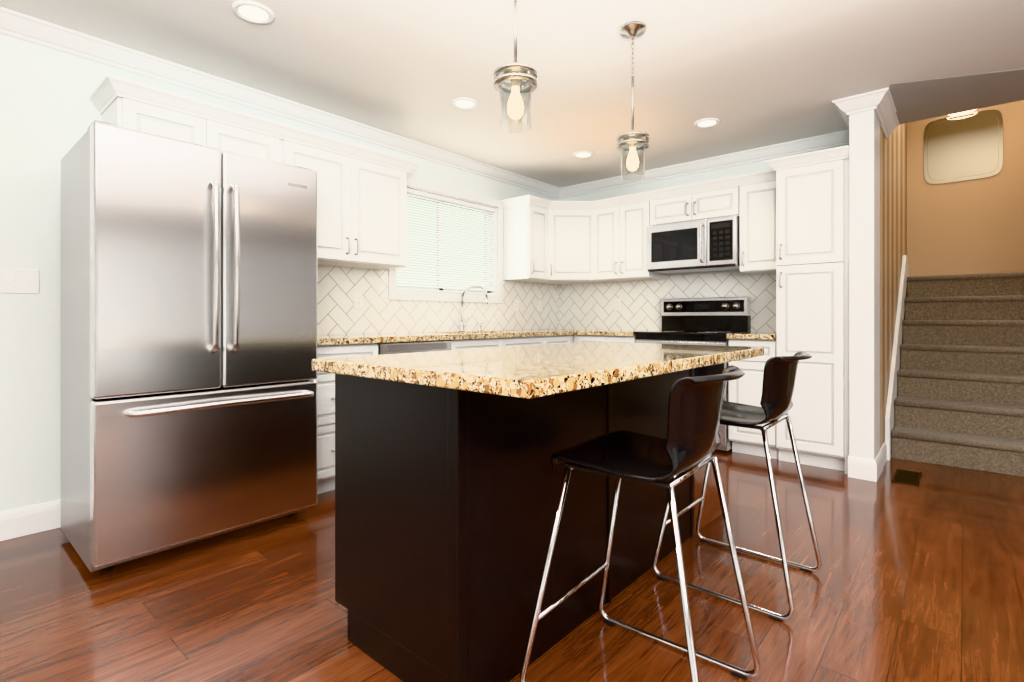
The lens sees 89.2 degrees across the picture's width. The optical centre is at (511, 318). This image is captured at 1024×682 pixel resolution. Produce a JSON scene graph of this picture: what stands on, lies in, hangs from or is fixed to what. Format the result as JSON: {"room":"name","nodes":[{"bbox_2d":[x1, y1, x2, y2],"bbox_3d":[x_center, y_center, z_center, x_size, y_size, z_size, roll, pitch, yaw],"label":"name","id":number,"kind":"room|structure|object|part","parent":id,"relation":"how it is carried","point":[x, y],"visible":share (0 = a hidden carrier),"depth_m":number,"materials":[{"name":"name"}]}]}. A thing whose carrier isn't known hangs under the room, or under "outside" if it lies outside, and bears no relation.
{"room":"kitchen","nodes":[
{"label":"kitchen","id":0,"kind":"room"},
{"bbox_2d":[0,34,558,510],"bbox_3d":[-1.856,-0.191,3.108,0.150,2.440,7.350,0,0,41],"label":"wall","id":1,"kind":"structure","parent":0,"point":[48,112],"depth_m":2.50,"materials":[{"name":"paint"}]},
{"bbox_2d":[0,268,38,293],"bbox_3d":[-2.321,-0.175,2.446,0.017,0.114,0.130,0,0,41],"label":"switch plate","id":2,"kind":"object","parent":1,"relation":"attached to","point":[24,281],"visible":1,"depth_m":2.44,"materials":[{"name":"white plastic"}]},
{"bbox_2d":[0,499,60,540],"bbox_3d":[-2.933,0.961,1.745,0.014,0.135,3.880,0,0,41],"label":"baseboard","id":3,"kind":"structure","parent":1,"relation":"attached to","point":[27,520],"depth_m":2.47,"materials":[{"name":"white wood"}]},
{"bbox_2d":[97,78,220,149],"bbox_3d":[-1.850,-0.969,2.736,0.343,0.315,0.436,0,0,41],"label":"upper cabinet","id":4,"kind":"object","parent":1,"relation":"attached to","point":[124,103],"depth_m":2.59,"materials":[{"name":"white wood"}]},
{"bbox_2d":[221,106,284,163],"bbox_3d":[-1.631,-0.969,2.987,0.343,0.315,0.457,0,0,41],"label":"upper cabinet","id":5,"kind":"object","parent":1,"relation":"attached to","point":[245,134],"depth_m":2.91,"materials":[{"name":"white wood"}]},
{"bbox_2d":[0,7,559,198],"bbox_3d":[-1.818,-1.365,2.975,0.082,0.090,7.199,0,0,41],"label":"crown molding","id":6,"kind":"structure","parent":1,"relation":"attached to","point":[27,28],"depth_m":3.09,"materials":[{"name":"white wood"}]},
{"bbox_2d":[285,126,408,273],"bbox_3d":[-1.183,-0.749,3.502,0.343,0.755,0.923,0,0,41],"label":"upper cabinet","id":7,"kind":"object","parent":1,"relation":"attached to","point":[362,191],"depth_m":3.42,"materials":[{"name":"white wood"}]},
{"bbox_2d":[354,293,362,308],"bbox_3d":[-1.127,-0.131,3.809,0.008,0.115,0.070,0,0,41],"label":"electrical outlet","id":8,"kind":"object","parent":1,"relation":"attached to","point":[358,300],"visible":1,"depth_m":3.81,"materials":[{"name":"white plastic"}]},
{"bbox_2d":[388,177,502,302],"bbox_3d":[-0.570,-0.636,4.541,0.146,0.980,1.310,0,0,41],"label":"window","id":9,"kind":"structure","parent":1,"relation":"in","point":[423,186],"depth_m":4.61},
{"bbox_2d":[396,188,494,294],"bbox_3d":[-0.548,-0.637,4.522,0.053,0.828,1.156,0,0,41],"label":"window blinds","id":10,"kind":"object","parent":9,"relation":"attached to","point":[422,194],"visible":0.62,"depth_m":4.51,"materials":[{"name":"white plastic"}]},
{"bbox_2d":[514,299,518,310],"bbox_3d":[0.043,-0.131,5.152,0.008,0.115,0.070,0,0,41],"label":"electrical outlet","id":11,"kind":"object","parent":1,"relation":"attached to","point":[516,305],"visible":1,"depth_m":5.15,"materials":[{"name":"white plastic"}]},
{"bbox_2d":[248,258,796,336],"bbox_3d":[0.323,-0.144,3.704,2.350,0.514,3.286,0,0,41],"label":"backsplash","id":12,"kind":"structure","parent":1,"relation":"attached to","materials":[{"name":"tile"}]},
{"bbox_2d":[501,195,548,281],"bbox_3d":[0.154,-0.749,5.008,0.379,0.755,0.335,0,0,41],"label":"upper cabinet","id":13,"kind":"object","parent":1,"relation":"attached to","point":[525,218],"depth_m":4.89,"materials":[{"name":"white wood"}]},
{"bbox_2d":[538,300,541,311],"bbox_3d":[0.298,-0.131,5.445,0.008,0.115,0.070,0,0,41],"label":"electrical outlet","id":14,"kind":"object","parent":1,"relation":"attached to","point":[540,306],"visible":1,"depth_m":5.44,"materials":[{"name":"white plastic"}]},
{"bbox_2d":[0,449,1023,681],"bbox_3d":[1.747,1.079,1.991,7.050,0.100,10.400,0,0,41],"label":"floor","id":15,"kind":"structure","parent":0,"point":[923,581],"depth_m":1.89,"materials":[{"name":"brown wood"}]},
{"bbox_2d":[61,120,316,571],"bbox_3d":[-1.534,0.127,2.525,0.791,1.800,0.908,0,0,41],"label":"fridge","id":16,"kind":"object","parent":15,"relation":"on","point":[188,336],"visible":1,"depth_m":2.23,"materials":[{"name":"silver metal"}]},
{"bbox_2d":[311,342,384,493],"bbox_3d":[-1.232,0.590,3.239,0.613,0.876,0.537,0,0,41],"label":"base cabinet","id":17,"kind":"object","parent":15,"relation":"on","point":[325,381],"depth_m":3.00,"materials":[{"name":"white wood"}]},
{"bbox_2d":[317,330,572,345],"bbox_3d":[-0.322,0.133,4.265,0.638,0.038,3.286,0,0,41],"label":"countertop","id":18,"kind":"structure","parent":17,"relation":"on","point":[426,335],"depth_m":3.68,"materials":[{"name":"beige stone"}]},
{"bbox_2d":[457,286,488,329],"bbox_3d":[-0.297,-0.085,4.530,0.235,0.397,0.266,0,0,41],"label":"faucet","id":19,"kind":"object","parent":18,"relation":"on","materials":[{"name":"silver metal"}]},
{"bbox_2d":[385,342,460,353],"bbox_3d":[-0.837,0.590,3.693,0.613,0.876,0.665,0,0,41],"label":"dishwasher","id":20,"kind":"object","parent":15,"relation":"on","point":[390,347],"depth_m":3.47,"materials":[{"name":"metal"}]},
{"bbox_2d":[461,338,552,349],"bbox_3d":[-0.281,0.590,4.332,0.613,0.876,1.148,0,0,41],"label":"base cabinet","id":21,"kind":"object","parent":15,"relation":"on","point":[470,343],"depth_m":4.10,"materials":[{"name":"white wood"}]},
{"bbox_2d":[335,370,693,681],"bbox_3d":[0.143,0.598,2.086,0.596,0.862,1.533,0,0,41],"label":"kitchen island","id":22,"kind":"object","parent":15,"relation":"on","point":[448,481],"depth_m":1.52,"materials":[{"name":"wood"}]},
{"bbox_2d":[312,342,763,401],"bbox_3d":[0.244,0.148,1.994,0.900,0.038,1.670,0,0,41],"label":"island countertop","id":23,"kind":"structure","parent":22,"relation":"on","point":[526,373],"depth_m":1.52,"materials":[{"name":"beige stone"}]},
{"bbox_2d":[553,334,572,343],"bbox_3d":[0.173,0.590,4.852,0.613,0.876,0.460,0,0,41],"label":"base cabinet","id":24,"kind":"object","parent":15,"relation":"on","point":[561,338],"depth_m":4.74,"materials":[{"name":"white wood"}]},
{"bbox_2d":[573,334,624,342],"bbox_3d":[1.012,0.590,4.882,0.642,0.876,0.603,0,0,41],"label":"base cabinet","id":25,"kind":"object","parent":15,"relation":"on","point":[576,337],"depth_m":4.72,"materials":[{"name":"white wood"}]},
{"bbox_2d":[520,365,760,681],"bbox_3d":[0.361,0.581,1.442,0.534,0.895,0.497,0,0,41],"label":"stool","id":26,"kind":"object","parent":15,"relation":"on","point":[688,446],"visible":1,"depth_m":1.38,"materials":[{"name":"black plastic"}]},
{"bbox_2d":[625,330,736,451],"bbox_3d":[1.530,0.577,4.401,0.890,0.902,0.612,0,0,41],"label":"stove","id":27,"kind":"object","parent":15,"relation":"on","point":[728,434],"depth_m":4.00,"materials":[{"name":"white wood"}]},
{"bbox_2d":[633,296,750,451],"bbox_3d":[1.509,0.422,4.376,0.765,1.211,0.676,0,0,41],"label":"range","id":28,"kind":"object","parent":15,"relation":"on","point":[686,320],"depth_m":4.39,"materials":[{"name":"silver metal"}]},
{"bbox_2d":[652,352,821,621],"bbox_3d":[0.903,0.581,2.077,0.516,0.895,0.474,0,0,41],"label":"stool","id":29,"kind":"object","parent":15,"relation":"on","point":[779,379],"visible":0.79,"depth_m":1.92,"materials":[{"name":"black plastic"}]},
{"bbox_2d":[737,338,772,457],"bbox_3d":[1.963,0.590,4.053,0.336,0.876,0.603,0,0,41],"label":"base cabinet","id":30,"kind":"object","parent":15,"relation":"on","point":[749,387],"depth_m":3.83,"materials":[{"name":"white wood"}]},
{"bbox_2d":[573,330,776,341],"bbox_3d":[1.429,0.145,4.495,1.720,0.065,0.640,0,0,41],"label":"countertop","id":31,"kind":"structure","parent":30,"relation":"on","point":[765,335],"depth_m":4.33,"materials":[{"name":"beige stone"}]},
{"bbox_2d":[773,146,848,473],"bbox_3d":[2.254,-0.049,3.787,0.449,2.154,0.623,0,0,41],"label":"tall cabinet","id":32,"kind":"object","parent":15,"relation":"on","point":[777,234],"depth_m":3.54,"materials":[{"name":"white wood"}]},
{"bbox_2d":[891,469,921,485],"bbox_3d":[2.555,1.026,3.356,0.135,0.006,0.360,0,0,41],"label":"floor vent","id":33,"kind":"object","parent":15,"relation":"in","point":[907,477],"visible":1,"depth_m":3.34,"materials":[{"name":"brown metal"}]},
{"bbox_2d":[892,272,1023,476],"bbox_3d":[3.838,0.318,4.113,1.185,1.420,1.846,0,0,41],"label":"stairs","id":34,"kind":"structure","parent":15,"relation":"on","point":[959,401],"depth_m":3.99,"materials":[{"name":"carpet"}]},
{"bbox_2d":[0,0,1023,187],"bbox_3d":[0.709,-1.460,0.800,7.050,0.102,7.240,0,0,41],"label":"ceiling","id":35,"kind":"structure","parent":0,"point":[751,74],"depth_m":2.85,"materials":[{"name":"paint"}]},
{"bbox_2d":[232,0,274,23],"bbox_3d":[-1.190,-1.406,2.388,0.176,0.010,0.176,0,0,41],"label":"recessed light","id":36,"kind":"object","parent":35,"relation":"in","point":[253,12],"visible":1,"depth_m":2.38,"materials":[{"name":"white plastic"}]},
{"bbox_2d":[451,97,477,109],"bbox_3d":[-0.309,-1.406,3.399,0.176,0.010,0.176,0,0,41],"label":"recessed light","id":37,"kind":"object","parent":35,"relation":"in","point":[464,103],"visible":0.98,"depth_m":3.40,"materials":[{"name":"white plastic"}]},
{"bbox_2d":[493,0,536,132],"bbox_3d":[0.012,-1.048,1.865,0.158,0.724,0.158,0,0,41],"label":"pendant light","id":38,"kind":"object","parent":35,"relation":"hanging from","point":[515,72],"visible":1,"depth_m":1.84,"materials":[{"name":"clear glass"}]},
{"bbox_2d":[573,151,592,157],"bbox_3d":[0.611,-1.406,4.454,0.176,0.010,0.176,0,0,41],"label":"recessed light","id":39,"kind":"object","parent":35,"relation":"in","point":[582,154],"visible":1,"depth_m":4.45,"materials":[{"name":"white plastic"}]},
{"bbox_2d":[616,21,648,180],"bbox_3d":[0.587,-1.048,2.525,0.158,0.724,0.158,0,0,41],"label":"pendant light","id":40,"kind":"object","parent":35,"relation":"hanging from","point":[632,30],"visible":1,"depth_m":2.51,"materials":[{"name":"silver metal"}]},
{"bbox_2d":[694,118,719,127],"bbox_3d":[1.404,-1.406,3.736,0.176,0.010,0.176,0,0,41],"label":"recessed light","id":41,"kind":"object","parent":35,"relation":"in","point":[706,122],"visible":0.96,"depth_m":3.73,"materials":[{"name":"white plastic"}]},
{"bbox_2d":[549,200,596,281],"bbox_3d":[0.577,-0.752,5.002,0.373,0.748,0.399,0,0,41],"label":"upper cabinet","id":42,"kind":"object","parent":0,"relation":"attached to","point":[572,224],"depth_m":5.02,"materials":[{"name":"white wood"}]},
{"bbox_2d":[559,145,846,330],"bbox_3d":[1.623,-0.191,4.852,2.803,2.440,0.150,0,0,41],"label":"wall","id":43,"kind":"structure","parent":0,"point":[742,169],"depth_m":4.80,"materials":[{"name":"paint"}]},
{"bbox_2d":[529,278,604,285],"bbox_3d":[0.552,-0.749,5.221,0.699,0.755,0.697,0,0,41],"label":"upper cabinet","id":44,"kind":"object","parent":43,"relation":"attached to","point":[556,281],"depth_m":5.34,"materials":[{"name":"white wood"}]},
{"bbox_2d":[615,299,620,309],"bbox_3d":[1.063,-0.141,5.222,0.070,0.115,0.008,0,0,41],"label":"electrical outlet","id":45,"kind":"object","parent":43,"relation":"attached to","point":[617,304],"visible":1,"depth_m":5.22,"materials":[{"name":"white plastic"}]},
{"bbox_2d":[597,194,668,281],"bbox_3d":[1.108,-0.749,4.966,0.611,0.755,0.351,0,0,41],"label":"upper cabinet","id":46,"kind":"object","parent":43,"relation":"attached to","point":[616,217],"depth_m":4.85,"materials":[{"name":"white wood"}]},
{"bbox_2d":[637,184,704,273],"bbox_3d":[1.498,-0.771,4.587,0.592,0.710,0.410,0,0,41],"label":"upper cabinet","id":47,"kind":"object","parent":43,"relation":"attached to","point":[664,216],"depth_m":4.50,"materials":[{"name":"white wood"}]},
{"bbox_2d":[646,215,751,274],"bbox_3d":[1.593,-0.615,4.473,0.759,0.397,0.452,0,0,41],"label":"microwave","id":48,"kind":"object","parent":47,"relation":"in","point":[714,243],"depth_m":4.32,"materials":[{"name":"silver metal"}]},
{"bbox_2d":[560,131,848,197],"bbox_3d":[1.587,-1.365,4.727,2.692,0.090,0.082,0,0,41],"label":"crown molding","id":49,"kind":"structure","parent":43,"relation":"attached to","point":[830,140],"depth_m":4.54,"materials":[{"name":"white wood"}]},
{"bbox_2d":[693,174,748,273],"bbox_3d":[1.790,-0.771,4.303,0.368,0.710,0.454,0,0,41],"label":"upper cabinet","id":50,"kind":"object","parent":43,"relation":"attached to","point":[720,206],"depth_m":4.19,"materials":[{"name":"white wood"}]},
{"bbox_3d":[1.247,-1.090,4.421,2.799,0.072,0.990,0,0,41],"label":"cab crown","id":51,"kind":"part","parent":50,"relation":"part of","materials":[{"name":"white wood"}]},
{"bbox_2d":[737,170,772,277],"bbox_3d":[2.048,-0.746,4.152,0.339,0.750,0.343,0,0,41],"label":"upper cabinet","id":52,"kind":"object","parent":43,"relation":"attached to","point":[761,183],"depth_m":4.03,"materials":[{"name":"white wood"}]},
{"bbox_2d":[880,123,906,447],"bbox_3d":[3.611,-0.771,4.904,0.127,3.600,3.560,0,0,41],"label":"wall","id":53,"kind":"structure","parent":0,"point":[893,198],"depth_m":4.08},
{"bbox_2d":[832,95,863,142],"bbox_3d":[2.325,-1.365,3.582,0.090,0.090,0.663,0,0,41],"label":"crown molding","id":54,"kind":"structure","parent":53,"relation":"attached to","point":[847,106],"depth_m":3.35,"materials":[{"name":"white wood"}]},
{"bbox_2d":[849,110,879,459],"bbox_3d":[2.342,-0.191,3.442,0.134,2.440,0.310,0,0,41],"label":"column","id":55,"kind":"structure","parent":53,"relation":"attached to","point":[864,284],"depth_m":3.33,"materials":[{"name":"white paint"}]},
{"bbox_2d":[871,442,886,481],"bbox_3d":[2.499,0.961,3.514,0.021,0.135,0.655,0,0,41],"label":"baseboard","id":56,"kind":"structure","parent":53,"relation":"attached to","point":[877,465],"depth_m":3.37,"materials":[{"name":"white wood"}]},
{"bbox_2d":[868,87,899,138],"bbox_3d":[2.524,-1.365,3.490,0.090,0.090,0.788,0,0,41],"label":"crown molding","id":57,"kind":"structure","parent":53,"relation":"attached to","point":[881,101],"depth_m":3.36,"materials":[{"name":"white wood"}]},
{"bbox_2d":[885,255,908,460],"bbox_3d":[3.351,0.218,4.484,0.027,1.620,1.926,0,0,41],"label":"trim","id":58,"kind":"structure","parent":53,"relation":"attached to","point":[892,391],"depth_m":4.14,"materials":[{"name":"white wood"}]},
{"bbox_2d":[907,100,1023,276],"bbox_3d":[5.520,-0.771,3.976,3.968,3.600,0.150,0,0,41],"label":"wall","id":59,"kind":"structure","parent":0,"point":[974,226],"depth_m":4.91,"materials":[{"name":"orange paint"}]},
{"bbox_2d":[949,109,975,118],"bbox_3d":[4.246,-1.966,4.896,0.225,0.090,0.130,0,0,41],"label":"light","id":60,"kind":"object","parent":59,"relation":"attached to","point":[962,114],"visible":0.46,"depth_m":4.90,"materials":[{"name":"white glass"}]},
{"bbox_2d":[924,110,1002,183],"bbox_3d":[4.285,-1.626,4.941,0.570,0.630,0.008,0,0,41],"label":"mirror","id":61,"kind":"object","parent":59,"relation":"attached to","point":[968,147],"visible":1,"depth_m":4.93,"materials":[{"name":"white"}]},
{"label":"outside","id":62,"kind":"structure","parent":0,"visible":0},
{"bbox_2d":[396,198,483,290],"bbox_3d":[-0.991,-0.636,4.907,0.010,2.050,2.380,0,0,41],"label":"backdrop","id":63,"kind":"structure","parent":62,"point":[444,246],"depth_m":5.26,"materials":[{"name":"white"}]}
]}

